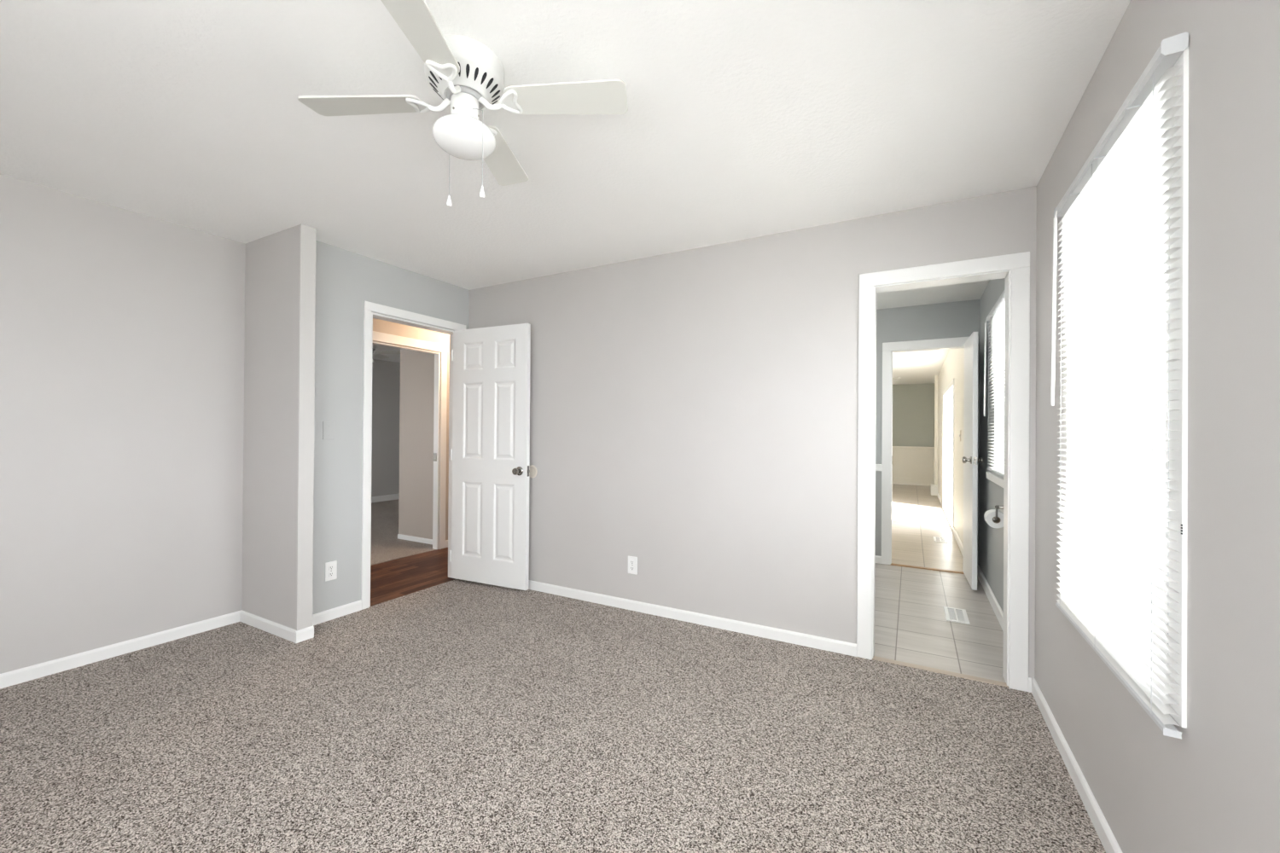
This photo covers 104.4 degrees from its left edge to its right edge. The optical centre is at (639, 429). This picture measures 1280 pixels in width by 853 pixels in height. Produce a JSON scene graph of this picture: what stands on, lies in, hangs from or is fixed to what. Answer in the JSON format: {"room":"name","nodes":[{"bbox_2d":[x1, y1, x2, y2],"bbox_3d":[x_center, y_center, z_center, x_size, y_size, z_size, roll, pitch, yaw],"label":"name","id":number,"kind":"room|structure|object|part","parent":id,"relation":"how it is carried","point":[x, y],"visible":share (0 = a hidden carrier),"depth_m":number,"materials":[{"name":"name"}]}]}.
{"room":"empty bedroom","nodes":[
{"label":"empty bedroom","id":0,"kind":"room"},
{"bbox_2d":[0,174,245,674],"bbox_3d":[-3.218,0.004,1.993,0.100,2.400,2.711,0,0,29],"label":"wall","id":1,"kind":"structure","parent":0,"point":[122,331],"depth_m":2.63,"materials":[{"name":"beige paint"}]},
{"bbox_2d":[0,610,242,689],"bbox_3d":[-3.152,1.172,2.005,0.013,0.066,2.611,0,0,29],"label":"baseboard","id":2,"kind":"structure","parent":1,"relation":"attached to","point":[20,676],"depth_m":2.63,"materials":[{"name":"white paint"}]},
{"bbox_2d":[241,224,299,629],"bbox_3d":[-2.449,0.014,3.161,1.150,2.400,0.076,0,0,29],"label":"wall","id":3,"kind":"structure","parent":0,"point":[271,261],"depth_m":2.99,"materials":[{"name":"beige paint"}]},
{"bbox_2d":[239,610,296,642],"bbox_3d":[-2.244,1.182,2.989,0.638,0.066,0.013,0,0,29],"label":"baseboard","id":4,"kind":"structure","parent":3,"relation":"attached to","point":[278,630],"depth_m":2.97,"materials":[{"name":"white paint"}]},
{"bbox_2d":[294,625,314,643],"bbox_3d":[-1.939,1.184,2.868,0.013,0.066,0.096,0,0,29],"label":"baseboard","id":5,"kind":"structure","parent":3,"relation":"attached to","point":[307,633],"depth_m":2.86,"materials":[{"name":"white paint"}]},
{"bbox_2d":[296,223,316,630],"bbox_3d":[-1.940,0.017,2.882,0.012,2.400,0.084,0,0,29],"label":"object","id":6,"kind":"structure","parent":3,"relation":"attached to","point":[307,235],"depth_m":2.88,"materials":[{"name":"white paint"}]},
{"bbox_2d":[371,359,400,496],"bbox_3d":[-3.954,0.013,5.579,3.710,2.400,6.200,0,0,29],"label":"wall","id":7,"kind":"structure","parent":0,"point":[386,375],"depth_m":8.50,"materials":[{"name":"grey paint"}]},
{"bbox_2d":[371,494,399,502],"bbox_3d":[-5.496,1.155,6.413,0.013,0.100,6.000,0,0,29],"label":"baseboard","id":8,"kind":"structure","parent":7,"relation":"attached to","point":[393,497],"depth_m":8.49,"materials":[{"name":"white paint"}]},
{"bbox_2d":[372,344,400,362],"bbox_3d":[-3.945,-1.237,5.584,3.710,0.100,6.200,0,0,29],"label":"ceiling","id":9,"kind":"structure","parent":0,"point":[392,357],"depth_m":7.85,"materials":[{"name":"grey paint"}]},
{"bbox_2d":[372,343,400,363],"bbox_3d":[-3.746,-0.951,6.795,0.811,0.460,0.811,0,0,44],"label":"ceiling fan","id":10,"kind":"object","parent":9,"relation":"hanging from","point":[377,354],"visible":0.17,"depth_m":6.80,"materials":[{"name":"white ceramic"}]},
{"bbox_3d":[-3.750,-1.059,7.125,0.127,0.028,0.388,0,0,-1],"label":"blade","id":11,"kind":"part","parent":10,"relation":"part of","materials":[{"name":"grey"}]},
{"bbox_3d":[-3.416,-1.058,6.801,0.388,0.028,0.127,0,0,-1],"label":"blade","id":12,"kind":"part","parent":10,"relation":"part of","materials":[{"name":"grey"}]},
{"bbox_2d":[312,240,469,614],"bbox_3d":[-1.806,0.021,3.607,0.100,2.400,1.324,0,0,29],"label":"wall","id":13,"kind":"structure","parent":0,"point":[345,279],"depth_m":3.26,"materials":[{"name":"grey paint"}]},
{"bbox_2d":[322,421,334,439],"bbox_3d":[-1.986,0.005,3.166,0.008,0.115,0.072,0,0,29],"label":"wall plate","id":14,"kind":"object","parent":13,"relation":"attached to","point":[328,427],"visible":1,"depth_m":3.16,"materials":[{"name":"grey paint"}]},
{"bbox_2d":[325,560,337,581],"bbox_3d":[-1.981,0.906,3.182,0.009,0.120,0.074,0,0,29],"label":"wall outlet","id":15,"kind":"object","parent":13,"relation":"attached to","point":[331,567],"visible":1,"depth_m":3.18,"materials":[{"name":"white plastic"}]},
{"bbox_2d":[328,564,333,570],"bbox_3d":[-1.980,0.885,3.181,0.004,0.029,0.034,0,0,29],"label":"socket","id":16,"kind":"object","parent":15,"relation":"attached to","point":[330,567],"depth_m":3.18,"materials":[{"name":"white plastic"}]},
{"bbox_2d":[328,571,333,576],"bbox_3d":[-1.980,0.927,3.181,0.004,0.029,0.034,0,0,29],"label":"socket","id":17,"kind":"object","parent":15,"relation":"attached to","point":[330,573],"depth_m":3.18,"materials":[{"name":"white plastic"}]},
{"bbox_2d":[312,599,361,625],"bbox_3d":[-1.769,1.188,3.570,0.013,0.066,1.311,0,0,29],"label":"baseboard","id":18,"kind":"structure","parent":13,"relation":"attached to","point":[335,613],"depth_m":3.21,"materials":[{"name":"white paint"}]},
{"bbox_2d":[360,301,465,610],"bbox_3d":[-1.714,0.175,3.769,0.120,2.094,0.874,0,0,29],"label":"door frame","id":19,"kind":"structure","parent":13,"relation":"attached to","point":[369,307],"depth_m":3.41,"materials":[{"name":"white paint"}]},
{"bbox_2d":[449,323,530,590],"bbox_3d":[-1.185,0.200,3.886,0.764,2.008,0.142,0,0,24],"label":"door","id":20,"kind":"structure","parent":13,"relation":"in","point":[490,453],"depth_m":3.86,"materials":[{"name":"white paint"}]},
{"bbox_3d":[-0.923,0.313,3.722,0.066,0.066,0.061,0,0,24],"label":"knob","id":21,"kind":"part","parent":20,"relation":"part of","materials":[{"name":"metal"}]},
{"bbox_2d":[372,318,449,540],"bbox_3d":[-1.911,0.027,5.396,0.050,2.400,4.363,0,0,29],"label":"wall","id":22,"kind":"structure","parent":0,"point":[381,326],"depth_m":5.02,"materials":[{"name":"beige paint"}]},
{"bbox_2d":[372,331,447,549],"bbox_3d":[-2.262,0.171,4.762,0.084,2.103,0.912,0,0,29],"label":"door frame","id":23,"kind":"structure","parent":22,"relation":"attached to","point":[440,357],"depth_m":5.08,"materials":[{"name":"white paint"}]},
{"bbox_3d":[-2.103,0.282,5.090,0.050,0.085,0.003,0,0,29],"label":"strike plate","id":24,"kind":"part","parent":23,"relation":"part of","materials":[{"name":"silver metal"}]},
{"bbox_2d":[398,349,434,539],"bbox_3d":[-2.117,0.027,5.886,0.740,2.400,1.100,0,0,29],"label":"wall","id":25,"kind":"structure","parent":0,"point":[416,404],"depth_m":5.44,"materials":[{"name":"beige paint"}]},
{"bbox_2d":[397,534,432,544],"bbox_3d":[-2.392,1.198,5.393,0.740,0.050,0.013,0,0,29],"label":"baseboard","id":26,"kind":"structure","parent":25,"relation":"attached to","point":[399,536],"depth_m":5.42,"materials":[{"name":"white paint"}]},
{"bbox_2d":[0,483,1105,852],"bbox_3d":[-0.244,1.296,7.218,8.660,0.100,14.750,0,0,29],"label":"floor","id":27,"kind":"structure","parent":0,"point":[456,716],"depth_m":1.98,"materials":[{"name":"beige carpet"}]},
{"bbox_2d":[890,563,964,574],"bbox_3d":[2.592,1.263,4.486,0.622,0.026,0.044,0,0,29],"label":"threshold","id":28,"kind":"object","parent":27,"relation":"on","point":[892,564],"visible":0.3,"depth_m":4.47,"materials":[{"name":"brown wood"}]},
{"bbox_2d":[930,484,937,495],"bbox_3d":[5.859,1.201,9.877,0.120,0.200,0.270,0,0,29],"label":"plinth","id":29,"kind":"object","parent":27,"relation":"on","point":[933,487],"visible":0.83,"depth_m":9.77,"materials":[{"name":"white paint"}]},
{"bbox_2d":[933,536,947,542],"bbox_3d":[3.460,1.268,5.717,0.130,0.006,0.290,0,0,29],"label":"floor vent","id":30,"kind":"object","parent":27,"relation":"in","point":[935,538],"visible":1,"depth_m":5.71,"materials":[{"name":"white plastic"}]},
{"bbox_2d":[872,656,1008,687],"bbox_3d":[1.523,1.248,2.550,0.618,0.025,0.039,0,0,29],"label":"threshold","id":31,"kind":"object","parent":27,"relation":"on","point":[908,665],"visible":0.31,"depth_m":2.53,"materials":[{"name":"wood"}]},
{"bbox_2d":[943,606,970,624],"bbox_3d":[2.131,1.249,3.344,0.130,0.006,0.290,0,0,29],"label":"floor vent","id":32,"kind":"object","parent":27,"relation":"in","point":[957,615],"visible":1,"depth_m":3.33,"materials":[{"name":"white plastic"}]},
{"bbox_2d":[0,0,1130,384],"bbox_3d":[1.604,-1.188,6.227,4.489,0.113,14.750,0,0,29],"label":"ceiling","id":33,"kind":"structure","parent":0,"point":[743,119],"depth_m":1.89,"materials":[{"name":"white paint"}]},
{"bbox_2d":[297,0,628,207],"bbox_3d":[-0.565,-0.948,1.599,0.811,0.460,0.811,1,0,-42],"label":"ceiling fan","id":34,"kind":"object","parent":33,"relation":"hanging from","point":[468,75],"visible":1,"depth_m":1.56,"materials":[{"name":"white metal"}]},
{"bbox_3d":[-0.893,-1.059,1.618,0.388,0.028,0.127,0,0,3],"label":"blade","id":35,"kind":"part","parent":34,"relation":"part of","materials":[{"name":"white wood"}]},
{"bbox_3d":[-0.582,-1.058,1.271,0.127,0.028,0.388,0,0,3],"label":"blade","id":36,"kind":"part","parent":34,"relation":"part of","materials":[{"name":"white wood"}]},
{"bbox_3d":[-0.618,-0.903,1.646,0.058,0.233,0.002,0,0,42],"label":"pull chain","id":37,"kind":"part","parent":34,"relation":"part of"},
{"bbox_3d":[-0.565,-0.940,1.599,0.193,0.097,0.193,0,0,29],"label":"globe","id":38,"kind":"part","parent":34,"relation":"part of","materials":[{"name":"white glass"}]},
{"bbox_3d":[-0.510,-0.887,1.555,0.059,0.264,0.002,0,0,38],"label":"pull chain","id":39,"kind":"part","parent":34,"relation":"part of","materials":[{"name":"white metal"}]},
{"bbox_3d":[-0.546,-1.056,1.928,0.127,0.028,0.388,0,0,3],"label":"blade","id":40,"kind":"part","parent":34,"relation":"part of","materials":[{"name":"white wood"}]},
{"bbox_3d":[-0.236,-1.055,1.582,0.388,0.028,0.127,0,0,3],"label":"blade","id":41,"kind":"part","parent":34,"relation":"part of","materials":[{"name":"white wood"}]},
{"bbox_2d":[468,186,1036,679],"bbox_3d":[0.185,0.034,3.307,3.883,2.400,0.059,0,0,29],"label":"wall","id":42,"kind":"structure","parent":0,"point":[694,413],"depth_m":3.09,"materials":[{"name":"beige paint"}]},
{"bbox_2d":[529,465,537,477],"bbox_3d":[-0.832,0.324,3.823,0.100,0.100,0.007,0,0,29],"label":"bumper cover","id":43,"kind":"object","parent":42,"relation":"attached to","point":[533,471],"visible":0.79,"depth_m":3.82,"materials":[{"name":"beige plastic"}]},
{"bbox_2d":[628,556,637,575],"bbox_3d":[-0.052,0.927,3.390,0.074,0.120,0.009,0,0,29],"label":"wall outlet","id":44,"kind":"object","parent":42,"relation":"attached to","point":[632,561],"visible":1,"depth_m":3.39,"materials":[{"name":"white plastic"}]},
{"bbox_2d":[629,559,634,564],"bbox_3d":[-0.052,0.906,3.389,0.034,0.029,0.004,0,0,29],"label":"socket","id":45,"kind":"object","parent":44,"relation":"attached to","point":[631,561],"depth_m":3.39,"materials":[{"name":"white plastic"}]},
{"bbox_2d":[528,580,1031,692],"bbox_3d":[0.197,1.201,3.250,3.770,0.066,0.013,0,0,29],"label":"baseboard","id":46,"kind":"structure","parent":42,"relation":"attached to","point":[823,643],"depth_m":3.12,"materials":[{"name":"white paint"}]},
{"bbox_2d":[856,251,1029,692],"bbox_3d":[1.548,0.197,2.587,0.746,2.089,0.133,0,0,29],"label":"door frame","id":47,"kind":"structure","parent":42,"relation":"attached to","point":[1015,268],"depth_m":2.44,"materials":[{"name":"white paint"}]},
{"bbox_2d":[892,383,934,447],"bbox_3d":[5.471,0.108,12.451,3.660,2.400,0.100,0,0,29],"label":"wall","id":48,"kind":"structure","parent":0,"point":[913,404],"depth_m":11.82,"materials":[{"name":"green paint"}]},
{"bbox_2d":[891,446,934,485],"bbox_3d":[5.404,0.852,12.399,3.600,0.910,0.045,0,0,29],"label":"wainscot","id":49,"kind":"structure","parent":48,"relation":"attached to","point":[911,465],"depth_m":11.80,"materials":[{"name":"beige paint"}]},
{"bbox_2d":[875,299,979,564],"bbox_3d":[2.035,0.053,4.808,2.360,2.400,0.050,0,0,29],"label":"wall","id":50,"kind":"structure","parent":0,"point":[957,319],"depth_m":4.53,"materials":[{"name":"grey paint"}]},
{"bbox_2d":[875,555,881,564],"bbox_3d":[1.638,1.216,4.980,1.410,0.070,0.013,0,0,29],"label":"baseboard","id":51,"kind":"structure","parent":50,"relation":"attached to","point":[878,559],"depth_m":4.65,"materials":[{"name":"white paint"}]},
{"bbox_2d":[875,464,881,471],"bbox_3d":[1.643,0.354,4.981,1.410,0.065,0.018,0,0,29],"label":"trim","id":52,"kind":"structure","parent":50,"relation":"attached to","point":[878,467],"depth_m":4.65,"materials":[{"name":"white paint"}]},
{"bbox_2d":[881,336,978,565],"bbox_3d":[2.616,0.222,4.509,0.748,2.068,0.114,0,0,29],"label":"door frame","id":53,"kind":"structure","parent":50,"relation":"attached to","point":[888,348],"depth_m":4.61,"materials":[{"name":"white paint"}]},
{"bbox_2d":[962,331,983,590],"bbox_3d":[2.704,0.241,4.078,0.138,1.992,0.574,0,0,27],"label":"door","id":54,"kind":"structure","parent":50,"relation":"in","point":[970,460],"depth_m":3.90,"materials":[{"name":"white paint"}]},
{"bbox_3d":[2.570,0.239,3.901,0.061,0.060,0.060,0,0,27],"label":"knob","id":55,"kind":"part","parent":54,"relation":"part of","materials":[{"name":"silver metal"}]},
{"bbox_3d":[2.646,0.239,3.862,0.044,0.060,0.060,0,0,27],"label":"knob","id":56,"kind":"part","parent":54,"relation":"part of","materials":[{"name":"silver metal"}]},
{"bbox_2d":[934,375,937,484],"bbox_3d":[6.037,0.102,9.988,0.185,2.400,0.080,0,0,29],"label":"wall","id":57,"kind":"structure","parent":0,"point":[935,376],"depth_m":9.99,"materials":[{"name":"beige paint"}]},
{"bbox_2d":[937,348,964,545],"bbox_3d":[4.996,0.087,7.964,0.190,2.400,8.230,0,0,29],"label":"wall","id":58,"kind":"structure","parent":0,"point":[952,368],"depth_m":5.89,"materials":[{"name":"beige paint"}]},
{"bbox_2d":[942,378,954,529],"bbox_3d":[4.542,0.326,7.145,0.200,1.910,2.300,0,0,29],"label":"window","id":59,"kind":"structure","parent":58,"relation":"in","point":[948,394],"depth_m":8.09,"materials":[{"name":"white glass"}]},
{"bbox_3d":[4.800,0.349,7.597,0.030,1.810,1.100,0,0,29],"label":"sash","id":60,"kind":"part","parent":59,"relation":"part of","materials":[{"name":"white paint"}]},
{"bbox_3d":[4.270,0.342,6.701,0.030,1.810,1.100,0,0,29],"label":"sash","id":61,"kind":"part","parent":59,"relation":"part of","materials":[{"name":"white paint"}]},
{"bbox_2d":[936,492,963,557],"bbox_3d":[4.383,1.239,7.065,0.013,0.080,6.080,0,0,29],"label":"baseboard","id":62,"kind":"structure","parent":58,"relation":"attached to","point":[955,533],"depth_m":5.59,"materials":[{"name":"white paint"}]},
{"bbox_2d":[978,0,1279,852],"bbox_3d":[1.481,0.036,1.481,0.142,2.400,6.320,0,0,29],"label":"wall","id":63,"kind":"structure","parent":0,"point":[1215,788],"depth_m":0.99,"materials":[{"name":"beige paint"}]},
{"bbox_2d":[977,564,1003,631],"bbox_3d":[2.418,1.206,3.370,0.013,0.090,2.090,0,0,29],"label":"baseboard","id":64,"kind":"structure","parent":63,"relation":"attached to","point":[998,612],"depth_m":3.53,"materials":[{"name":"white paint"}]},
{"bbox_2d":[983,290,1004,477],"bbox_3d":[2.295,-0.270,3.181,0.062,1.110,0.906,0,0,29],"label":"window blind","id":65,"kind":"object","parent":63,"relation":"attached to","point":[996,316],"visible":0.69,"depth_m":3.27,"materials":[{"name":"white plastic"}]},
{"bbox_3d":[2.316,-0.401,3.239,0.003,0.771,0.002,0,0,29],"label":"lift cord","id":66,"kind":"part","parent":65,"relation":"part of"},
{"bbox_3d":[2.304,-0.805,3.180,0.040,0.034,0.900,0,0,29],"label":"head rail","id":67,"kind":"part","parent":65,"relation":"part of","materials":[{"name":"white plastic"}]},
{"bbox_3d":[2.297,0.277,3.175,0.026,0.014,0.896,0,0,29],"label":"rail","id":68,"kind":"part","parent":65,"relation":"part of","materials":[{"name":"white plastic"}]},
{"bbox_2d":[986,471,1003,488],"bbox_3d":[2.344,0.324,3.150,0.140,0.050,0.940,0,0,29],"label":"window sill","id":69,"kind":"structure","parent":63,"relation":"attached to","point":[992,476],"depth_m":3.23,"materials":[{"name":"white paint"}]},
{"bbox_2d":[993,505,1003,520],"bbox_3d":[2.219,0.501,3.053,0.066,0.111,0.147,0,0,29],"label":"toilet paper holder","id":70,"kind":"object","parent":63,"relation":"attached to","point":[997,507],"visible":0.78,"depth_m":3.02,"materials":[{"name":"silver metal"}]},
{"bbox_2d":[983,509,1003,529],"bbox_3d":[2.204,0.553,3.079,0.105,0.105,0.100,0,0,29],"label":"toilet roll","id":71,"kind":"object","parent":70,"relation":"hanging from","point":[990,514],"visible":0.86,"depth_m":3.04,"materials":[{"name":"white paper"}]},
{"bbox_3d":[2.203,0.515,3.074,0.013,0.085,0.125,0,0,29],"label":"arm","id":72,"kind":"part","parent":70,"relation":"part of","materials":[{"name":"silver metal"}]},
{"bbox_3d":[2.197,0.473,3.012,0.066,0.054,0.054,0,0,29],"label":"post","id":73,"kind":"part","parent":70,"relation":"part of","materials":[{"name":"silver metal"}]},
{"bbox_2d":[994,368,1003,471],"bbox_3d":[2.362,-0.261,3.099,0.150,1.110,0.790,0,0,29],"label":"window","id":74,"kind":"structure","parent":63,"relation":"in","point":[995,427],"depth_m":3.44,"materials":[{"name":"white paint"}]},
{"bbox_2d":[1031,678,1122,852],"bbox_3d":[0.898,1.196,0.589,0.013,0.066,4.011,0,0,29],"label":"baseboard","id":75,"kind":"structure","parent":63,"relation":"attached to","point":[1104,833],"depth_m":1.70,"materials":[{"name":"white paint"}]},
{"bbox_2d":[1060,46,1188,728],"bbox_3d":[1.463,-0.089,1.457,0.152,1.460,0.980,0,0,29],"label":"window","id":76,"kind":"structure","parent":63,"relation":"in","point":[1178,439],"depth_m":1.10,"materials":[{"name":"white paint"}]},
{"bbox_3d":[1.493,-0.089,1.441,0.082,1.370,0.810,0,0,29],"label":"frame","id":77,"kind":"part","parent":76,"relation":"part of","materials":[{"name":"white paint"}]},
{"bbox_2d":[1050,31,1188,738],"bbox_3d":[1.360,-0.092,1.471,0.062,1.508,0.921,0,0,29],"label":"window blind","id":78,"kind":"object","parent":76,"relation":"attached to","point":[1121,189],"visible":1,"depth_m":1.30,"materials":[{"name":"white plastic"}]},
{"bbox_3d":[1.367,-0.224,1.505,0.003,1.169,0.002,0,0,29],"label":"lift cord","id":79,"kind":"part","parent":78,"relation":"part of","materials":[{"name":"white fabric"}]},
{"bbox_3d":[1.361,0.654,1.465,0.026,0.014,0.911,0,0,29],"label":"rail","id":80,"kind":"part","parent":78,"relation":"part of","materials":[{"name":"white plastic"}]},
{"bbox_3d":[1.371,-0.826,1.471,0.040,0.034,0.915,0,0,29],"label":"head rail","id":81,"kind":"part","parent":78,"relation":"part of","materials":[{"name":"white plastic"}]},
{"bbox_3d":[1.479,0.226,1.446,0.025,0.670,0.740,0,0,29],"label":"sash","id":82,"kind":"part","parent":76,"relation":"part of","materials":[{"name":"white paint"}]},
{"bbox_3d":[1.510,-0.404,1.434,0.025,0.670,0.740,0,0,29],"label":"sash","id":83,"kind":"part","parent":76,"relation":"part of","materials":[{"name":"white paint"}]},
{"label":"outside","id":84,"kind":"structure","parent":0,"visible":0},
{"bbox_2d":[1124,464,1164,593],"bbox_3d":[6.772,1.827,1.983,70.000,0.100,70.000,0,0,29],"label":"ground","id":85,"kind":"structure","parent":84,"point":[1145,472],"depth_m":12.95,"materials":[{"name":"white"}]}
]}

